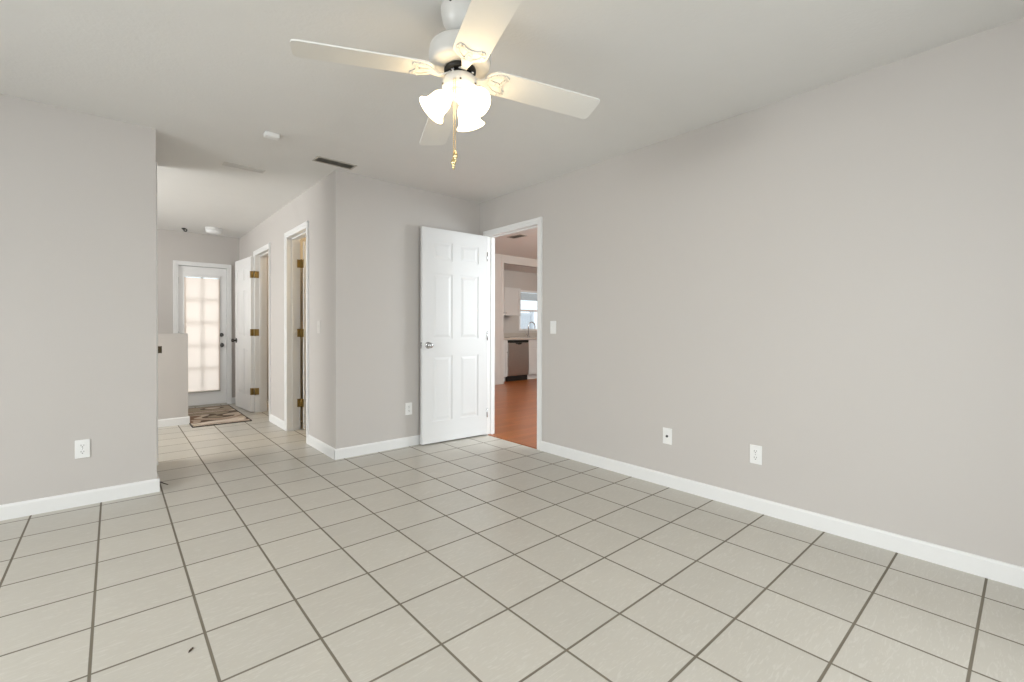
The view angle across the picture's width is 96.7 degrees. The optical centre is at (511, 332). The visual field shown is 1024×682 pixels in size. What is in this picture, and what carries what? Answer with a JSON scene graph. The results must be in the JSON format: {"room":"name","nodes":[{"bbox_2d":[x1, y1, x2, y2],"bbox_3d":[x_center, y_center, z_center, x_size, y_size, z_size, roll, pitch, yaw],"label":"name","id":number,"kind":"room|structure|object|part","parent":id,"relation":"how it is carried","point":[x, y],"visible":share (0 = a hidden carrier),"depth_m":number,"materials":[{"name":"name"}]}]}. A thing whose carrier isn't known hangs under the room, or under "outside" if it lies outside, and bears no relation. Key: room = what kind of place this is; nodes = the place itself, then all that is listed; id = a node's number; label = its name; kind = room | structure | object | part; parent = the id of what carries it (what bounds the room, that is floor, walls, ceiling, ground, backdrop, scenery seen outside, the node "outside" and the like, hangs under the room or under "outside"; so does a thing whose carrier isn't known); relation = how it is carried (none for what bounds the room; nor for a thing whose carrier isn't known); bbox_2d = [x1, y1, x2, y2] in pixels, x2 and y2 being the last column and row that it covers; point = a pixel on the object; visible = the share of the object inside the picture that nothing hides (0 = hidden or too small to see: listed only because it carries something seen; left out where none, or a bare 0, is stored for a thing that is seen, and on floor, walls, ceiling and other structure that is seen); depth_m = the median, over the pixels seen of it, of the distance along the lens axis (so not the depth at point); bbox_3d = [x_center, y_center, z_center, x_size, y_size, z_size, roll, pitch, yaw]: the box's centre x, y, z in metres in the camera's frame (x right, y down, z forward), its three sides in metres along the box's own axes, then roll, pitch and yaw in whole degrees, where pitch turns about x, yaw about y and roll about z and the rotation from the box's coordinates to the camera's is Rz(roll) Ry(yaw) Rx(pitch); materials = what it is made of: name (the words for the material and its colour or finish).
{"room":"empty living room","nodes":[
{"label":"empty living room","id":0,"kind":"room"},
{"bbox_2d":[158,333,187,418],"bbox_3d":[-4.978,0.534,4.240,3.202,1.045,0.120,0,1,-41],"label":"wall","id":1,"kind":"structure","parent":0,"point":[173,359],"depth_m":5.16,"materials":[{"name":"paint"}]},
{"bbox_2d":[158,416,189,427],"bbox_3d":[-4.970,1.013,4.243,3.216,0.088,0.134,0,1,-41],"label":"baseboard","id":2,"kind":"structure","parent":1,"relation":"attached to","point":[180,420],"depth_m":5.15,"materials":[{"name":"white paint"}]},
{"bbox_2d":[157,229,268,399],"bbox_3d":[-5.025,-0.176,5.973,5.660,2.440,0.120,0,1,-41],"label":"wall","id":3,"kind":"structure","parent":0,"point":[171,245],"depth_m":6.33,"materials":[{"name":"paint"}]},
{"bbox_2d":[178,265,226,405],"bbox_3d":[-4.394,0.046,6.472,0.578,1.955,0.119,0,1,-41],"label":"door","id":4,"kind":"structure","parent":3,"relation":"in","point":[201,301],"depth_m":6.48,"materials":[{"name":"white paint"}]},
{"bbox_2d":[184,277,219,391],"bbox_3d":[-4.389,0.028,6.461,0.418,1.600,0.001,0,1,-41],"label":"blind","id":5,"kind":"object","parent":4,"relation":"attached to","point":[201,295],"depth_m":6.46,"materials":[{"name":"white fabric"}]},
{"bbox_3d":[-4.414,0.016,6.489,0.438,1.659,0.066,0,1,-41],"label":"glazing frame","id":6,"kind":"part","parent":4,"relation":"part of","materials":[{"name":"white paint"}]},
{"bbox_3d":[-4.384,-0.800,6.451,0.422,0.027,0.018,0,1,-41],"label":"head rail","id":7,"kind":"part","parent":4,"relation":"part of","materials":[{"name":"white plastic"}]},
{"bbox_3d":[-4.389,0.834,6.465,0.422,0.014,0.014,0,1,-41],"label":"rail","id":8,"kind":"part","parent":4,"relation":"part of","materials":[{"name":"wood"}]},
{"bbox_2d":[173,260,231,403],"bbox_3d":[-4.418,0.024,6.506,0.688,2.035,0.156,0,1,-41],"label":"door frame","id":9,"kind":"structure","parent":3,"relation":"attached to","point":[176,263],"depth_m":6.65,"materials":[{"name":"white paint"}]},
{"bbox_2d":[0,94,479,504],"bbox_3d":[-2.625,-0.150,3.375,5.606,2.440,0.809,0,1,-41],"label":"wall","id":10,"kind":"structure","parent":0,"point":[78,361],"depth_m":2.91,"materials":[{"name":"paint"}]},
{"bbox_2d":[0,473,159,520],"bbox_3d":[-3.678,1.030,2.444,2.787,0.088,0.759,0,1,-41],"label":"baseboard","id":11,"kind":"structure","parent":10,"relation":"attached to","point":[76,499],"depth_m":2.81,"materials":[{"name":"white paint"}]},
{"bbox_2d":[75,439,89,458],"bbox_3d":[-2.671,0.722,2.832,0.070,0.114,0.009,0,1,-41],"label":"electrical outlet","id":12,"kind":"object","parent":10,"relation":"attached to","point":[82,447],"visible":1,"depth_m":2.83,"materials":[{"name":"white plastic"}]},
{"bbox_2d":[156,162,157,464],"bbox_3d":[-2.906,-0.153,3.689,0.051,2.439,0.115,0,1,-41],"label":"door frame","id":13,"kind":"structure","parent":10,"relation":"attached to","point":[156,162],"depth_m":3.66,"materials":[{"name":"white paint"}]},
{"bbox_2d":[334,435,419,459],"bbox_3d":[-0.916,1.022,4.337,1.536,0.088,0.014,0,1,-41],"label":"baseboard","id":14,"kind":"structure","parent":10,"relation":"attached to","point":[363,449],"depth_m":4.06,"materials":[{"name":"white paint"}]},
{"bbox_2d":[405,402,411,414],"bbox_3d":[-0.971,0.715,4.289,0.070,0.114,0.009,0,1,-41],"label":"electrical outlet","id":15,"kind":"object","parent":10,"relation":"attached to","point":[408,406],"visible":1,"depth_m":4.29,"materials":[{"name":"white plastic"}]},
{"bbox_2d":[239,174,330,445],"bbox_3d":[-2.758,-0.166,5.380,0.120,2.440,3.760,0,1,-41],"label":"wall","id":16,"kind":"structure","parent":0,"point":[313,205],"depth_m":4.31,"materials":[{"name":"paint"}]},
{"bbox_2d":[231,256,258,411],"bbox_3d":[-3.639,0.016,6.200,0.727,2.035,0.165,1,1,44],"label":"door","id":17,"kind":"structure","parent":16,"relation":"in","point":[245,274],"depth_m":6.13,"materials":[{"name":"white paint"}]},
{"bbox_2d":[253,243,270,420],"bbox_3d":[-3.090,-0.009,5.759,0.156,2.117,0.806,0,1,-41],"label":"door frame","id":18,"kind":"structure","parent":16,"relation":"attached to","point":[260,255],"depth_m":6.00,"materials":[{"name":"white paint"}]},
{"bbox_2d":[284,221,308,443],"bbox_3d":[-2.152,-0.005,4.689,0.156,2.132,0.772,0,1,-41],"label":"door frame","id":19,"kind":"structure","parent":16,"relation":"attached to","point":[292,238],"depth_m":4.92,"materials":[{"name":"white paint"}]},
{"bbox_2d":[297,241,305,428],"bbox_3d":[-2.044,0.025,5.146,0.694,2.040,0.165,0,1,-38],"label":"door","id":20,"kind":"structure","parent":16,"relation":"in","point":[301,263],"depth_m":4.96,"materials":[{"name":"white paint"}]},
{"bbox_2d":[270,414,335,459],"bbox_3d":[-2.768,1.010,5.295,0.014,0.088,3.892,0,1,-41],"label":"baseboard","id":21,"kind":"structure","parent":16,"relation":"attached to","point":[315,443],"depth_m":4.19,"materials":[{"name":"white paint"}]},
{"bbox_2d":[317,321,319,332],"bbox_3d":[-1.761,-0.054,4.139,0.016,0.114,0.070,0,1,-41],"label":"light switch","id":22,"kind":"object","parent":16,"relation":"attached to","point":[318,322],"visible":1,"depth_m":4.14,"materials":[{"name":"plastic"}]},
{"bbox_2d":[300,237,305,421],"bbox_3d":[-2.079,-0.168,5.800,1.456,2.440,0.080,0,1,-41],"label":"wall","id":23,"kind":"structure","parent":0,"point":[303,239],"depth_m":5.39,"materials":[{"name":"paint"}]},
{"bbox_2d":[501,254,503,383],"bbox_3d":[-0.248,-0.269,9.207,0.068,2.600,0.168,0,1,-41],"label":"wall pier","id":24,"kind":"object","parent":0,"point":[502,256],"visible":0.43,"depth_m":9.14,"materials":[{"name":"paint"}]},
{"bbox_2d":[0,378,1023,681],"bbox_3d":[0.184,1.106,4.784,11.920,0.080,9.030,0,1,-41],"label":"floor","id":25,"kind":"structure","parent":0,"point":[263,553],"depth_m":1.98,"materials":[{"name":"tile"}]},
{"bbox_2d":[188,403,226,407],"bbox_3d":[-4.429,1.033,6.523,0.594,0.016,0.155,0,1,-41],"label":"threshold","id":26,"kind":"object","parent":25,"relation":"on","point":[216,403],"visible":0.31,"depth_m":6.51,"materials":[{"name":"metal"}]},
{"bbox_2d":[188,405,251,427],"bbox_3d":[-3.806,1.042,5.795,0.590,0.011,1.460,0,1,-41],"label":"rug","id":27,"kind":"object","parent":25,"relation":"on","point":[221,414],"visible":0.81,"depth_m":5.67,"materials":[{"name":"beige fabric"}]},
{"bbox_2d":[504,340,507,380],"bbox_3d":[-0.391,0.588,9.694,0.290,0.878,0.635,0,1,-41],"label":"base cabinet","id":28,"kind":"object","parent":25,"relation":"on","point":[505,341],"visible":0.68,"depth_m":9.54,"materials":[{"name":"white paint"}]},
{"bbox_2d":[488,434,536,448],"bbox_3d":[0.007,1.065,4.484,0.054,0.006,0.744,0,1,-41],"label":"threshold","id":29,"kind":"object","parent":25,"relation":"on","point":[492,435],"visible":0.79,"depth_m":4.45,"materials":[{"name":"brown wood"}]},
{"bbox_2d":[506,340,528,381],"bbox_3d":[-0.052,0.589,9.985,0.592,0.872,0.629,0,1,-41],"label":"dishwasher","id":30,"kind":"object","parent":25,"relation":"on","point":[518,350],"visible":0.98,"depth_m":9.76,"materials":[{"name":"silver metal"}]},
{"bbox_3d":[0.131,0.184,9.774,0.592,0.050,0.036,0,1,-41],"label":"control panel","id":31,"kind":"part","parent":30,"relation":"part of","materials":[{"name":"black metal"}]},
{"bbox_2d":[527,339,536,378],"bbox_3d":[0.552,0.584,10.519,1.004,0.878,0.637,0,1,-41],"label":"base cabinet","id":32,"kind":"object","parent":25,"relation":"on","point":[532,374],"visible":0.12,"depth_m":10.07,"materials":[{"name":"white paint"}]},
{"bbox_2d":[504,333,536,339],"bbox_3d":[0.213,0.074,10.223,1.940,0.140,0.632,0,1,-41],"label":"countertop","id":33,"kind":"structure","parent":32,"relation":"on","point":[507,336],"depth_m":10.35,"materials":[{"name":"stone"}]},
{"bbox_2d":[526,322,534,336],"bbox_3d":[0.420,-0.080,10.587,0.282,0.363,0.059,0,1,-32],"label":"kitchen faucet","id":34,"kind":"object","parent":33,"relation":"on","point":[529,322],"visible":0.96,"depth_m":10.55,"materials":[{"name":"silver metal"}]},
{"bbox_3d":[0.548,0.243,10.142,0.496,0.165,0.018,0,1,-41],"label":"drawer","id":35,"kind":"part","parent":32,"relation":"part of","materials":[{"name":"white paint"}]},
{"bbox_3d":[0.549,0.628,10.143,0.496,0.565,0.024,0,1,-41],"label":"door","id":36,"kind":"part","parent":32,"relation":"part of","materials":[{"name":"white paint"}]},
{"bbox_2d":[0,0,1023,273],"bbox_3d":[0.190,-1.424,4.764,11.920,0.100,9.030,0,1,-41],"label":"ceiling","id":37,"kind":"structure","parent":0,"point":[211,77],"depth_m":2.40,"materials":[{"name":"paint"}]},
{"bbox_2d":[205,227,221,233],"bbox_3d":[-3.980,-1.358,6.077,0.196,0.074,0.196,0,1,-41],"label":"ceiling light","id":38,"kind":"object","parent":37,"relation":"attached to","point":[211,230],"visible":1,"depth_m":6.02,"materials":[{"name":"white glass"}]},
{"bbox_2d":[222,162,265,172],"bbox_3d":[-2.221,-1.368,3.777,0.300,0.009,0.085,0,1,-41],"label":"ceiling vent","id":39,"kind":"object","parent":37,"relation":"in","point":[224,163],"visible":1,"depth_m":3.76,"materials":[{"name":"white metal"}]},
{"bbox_2d":[263,131,279,139],"bbox_3d":[-1.648,-1.350,3.122,0.090,0.033,0.060,0,1,-41],"label":"sensor","id":40,"kind":"object","parent":37,"relation":"attached to","point":[270,135],"visible":1,"depth_m":3.11,"materials":[{"name":"white plastic"}]},
{"bbox_2d":[312,156,356,169],"bbox_3d":[-1.425,-1.365,3.669,0.315,0.009,0.125,0,1,-41],"label":"ceiling vent","id":41,"kind":"object","parent":37,"relation":"in","point":[319,159],"visible":1,"depth_m":3.66,"materials":[{"name":"metal"}]},
{"bbox_2d":[290,0,599,169],"bbox_3d":[-0.216,-1.003,1.899,0.986,0.701,0.985,0,0,24],"label":"ceiling fan","id":42,"kind":"object","parent":37,"relation":"hanging from","point":[460,55],"visible":1,"depth_m":1.84,"materials":[{"name":"white wood"}]},
{"bbox_3d":[-0.565,-1.063,1.768,0.530,0.006,0.144,-3,9,-20],"label":"blade","id":43,"kind":"part","parent":42,"relation":"part of","materials":[{"name":"white laminate"}]},
{"bbox_3d":[-0.299,-0.950,1.878,0.126,0.100,0.126,39,-10,14],"label":"lamp shade","id":44,"kind":"part","parent":42,"relation":"part of","materials":[{"name":"white glass"}]},
{"bbox_3d":[-0.347,-1.051,2.247,0.144,0.006,0.530,-10,-1,-21],"label":"blade","id":45,"kind":"part","parent":42,"relation":"part of","materials":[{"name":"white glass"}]},
{"bbox_3d":[-0.233,-0.863,1.825,0.004,0.325,0.013,0,0,8],"label":"pull chain","id":46,"kind":"part","parent":42,"relation":"part of","materials":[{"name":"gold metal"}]},
{"bbox_3d":[-0.226,-0.876,1.824,0.004,0.299,0.013,0,0,3],"label":"pull chain","id":47,"kind":"part","parent":42,"relation":"part of","materials":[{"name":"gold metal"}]},
{"bbox_3d":[-0.192,-0.951,1.982,0.126,0.100,0.126,-21,41,-7],"label":"lamp shade","id":48,"kind":"part","parent":42,"relation":"part of","materials":[{"name":"white glass"}]},
{"bbox_3d":[-0.168,-0.957,1.838,0.052,0.080,0.052,-3,-40,-36],"label":"bulb","id":49,"kind":"part","parent":42,"relation":"part of","materials":[{"name":"white glass"}]},
{"bbox_3d":[-0.164,-0.949,1.833,0.126,0.100,0.126,-3,-40,-36],"label":"lamp shade","id":50,"kind":"part","parent":42,"relation":"part of","materials":[{"name":"white glass"}]},
{"bbox_3d":[-0.086,-1.068,1.550,0.144,0.006,0.530,11,-2,-21],"label":"blade","id":51,"kind":"part","parent":42,"relation":"part of","materials":[{"name":"white laminate"}]},
{"bbox_3d":[0.132,-1.056,2.030,0.530,0.006,0.144,4,-12,-21],"label":"blade","id":52,"kind":"part","parent":42,"relation":"part of","materials":[{"name":"white laminate"}]},
{"bbox_2d":[495,228,536,259],"bbox_3d":[1.573,-1.602,7.530,6.194,0.100,4.970,0,1,-41],"label":"ceiling","id":53,"kind":"structure","parent":0,"point":[526,246],"depth_m":8.14,"materials":[{"name":"paint"}]},
{"bbox_2d":[507,234,526,238],"bbox_3d":[0.080,-1.550,7.333,0.160,0.009,0.320,0,1,-41],"label":"ceiling vent","id":54,"kind":"object","parent":53,"relation":"in","point":[518,235],"visible":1,"depth_m":7.34,"materials":[{"name":"metal"}]},
{"bbox_2d":[495,254,536,384],"bbox_3d":[-0.047,-0.270,9.385,6.194,2.600,0.165,0,1,-41],"label":"wall","id":55,"kind":"structure","parent":0,"point":[497,256],"depth_m":9.09,"materials":[{"name":"paint"}]},
{"bbox_2d":[504,270,536,377],"bbox_3d":[-0.596,-0.197,10.012,6.194,2.440,0.120,0,1,-41],"label":"wall","id":56,"kind":"structure","parent":0,"point":[514,279],"depth_m":10.54,"materials":[{"name":"paint"}]},
{"bbox_2d":[504,287,520,315],"bbox_3d":[-0.267,-0.685,9.963,0.940,0.620,0.375,0,1,-41],"label":"upper cabinet","id":57,"kind":"object","parent":56,"relation":"attached to","point":[512,296],"visible":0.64,"depth_m":9.99,"materials":[{"name":"white paint"}]},
{"bbox_2d":[480,18,1023,566],"bbox_3d":[1.270,-0.138,3.065,0.085,2.440,4.791,0,1,-41],"label":"wall","id":58,"kind":"structure","parent":0,"point":[828,279],"depth_m":2.50,"materials":[{"name":"paint"}]},
{"bbox_2d":[420,226,487,444],"bbox_3d":[-0.561,0.026,4.514,0.756,2.052,0.165,0,1,-38],"label":"door","id":59,"kind":"structure","parent":58,"relation":"in","point":[454,333],"depth_m":4.48,"materials":[{"name":"white paint"}]},
{"bbox_2d":[483,217,542,450],"bbox_3d":[0.024,0.006,4.488,0.121,2.123,0.858,0,1,-41],"label":"door frame","id":60,"kind":"structure","parent":58,"relation":"attached to","point":[537,222],"depth_m":4.68,"materials":[{"name":"white paint"}]},
{"bbox_2d":[550,321,555,333],"bbox_3d":[0.361,-0.048,4.027,0.016,0.114,0.070,0,1,-41],"label":"light switch","id":61,"kind":"object","parent":58,"relation":"attached to","point":[552,323],"visible":1,"depth_m":4.02,"materials":[{"name":"white plastic"}]},
{"bbox_2d":[663,427,671,444],"bbox_3d":[1.088,0.726,3.200,0.017,0.114,0.070,0,1,-41],"label":"cable plate","id":62,"kind":"object","parent":58,"relation":"attached to","point":[667,432],"visible":1,"depth_m":3.20,"materials":[{"name":"white plastic"}]},
{"bbox_2d":[750,444,761,464],"bbox_3d":[1.478,0.739,2.761,0.009,0.114,0.070,0,1,-41],"label":"electrical outlet","id":63,"kind":"object","parent":58,"relation":"attached to","point":[755,451],"visible":1,"depth_m":2.76,"materials":[{"name":"white plastic"}]},
{"bbox_2d":[541,441,1023,588],"bbox_3d":[1.538,1.041,2.690,0.014,0.088,3.857,0,1,-41],"label":"baseboard","id":64,"kind":"structure","parent":58,"relation":"attached to","point":[1003,572],"depth_m":2.49,"materials":[{"name":"white paint"}]},
{"label":"outside","id":65,"kind":"structure","parent":0,"visible":0},
{"bbox_3d":[-4.805,1.148,11.934,20.000,0.100,8.280,0,1,-41],"label":"yard","id":66,"kind":"structure","parent":65,"visible":0},
{"bbox_2d":[519,290,536,330],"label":"window","id":67,"kind":"structure","parent":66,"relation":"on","point":[525,318],"depth_m":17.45,"materials":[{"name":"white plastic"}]},
{"bbox_3d":[-1.092,0.151,16.029,4.788,1.650,0.024,0,1,-41],"label":"board panel","id":68,"kind":"part","parent":67,"relation":"part of","materials":[{"name":"white plastic"}]},
{"bbox_3d":[-1.085,-0.694,16.026,4.900,0.100,0.060,0,1,-41],"label":"rail","id":69,"kind":"part","parent":67,"relation":"part of","materials":[{"name":"white plastic"}]},
{"bbox_3d":[0.756,0.093,17.647,0.120,1.950,0.120,0,1,-41],"label":"post","id":70,"kind":"part","parent":67,"relation":"part of","materials":[{"name":"white plastic"}]},
{"bbox_2d":[521,293,536,300],"bbox_3d":[-0.022,-0.022,12.843,4.400,2.250,0.120,0,1,-41],"label":"patio cover","id":71,"kind":"object","parent":66,"relation":"on","point":[524,296],"depth_m":13.22,"materials":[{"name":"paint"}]}
]}

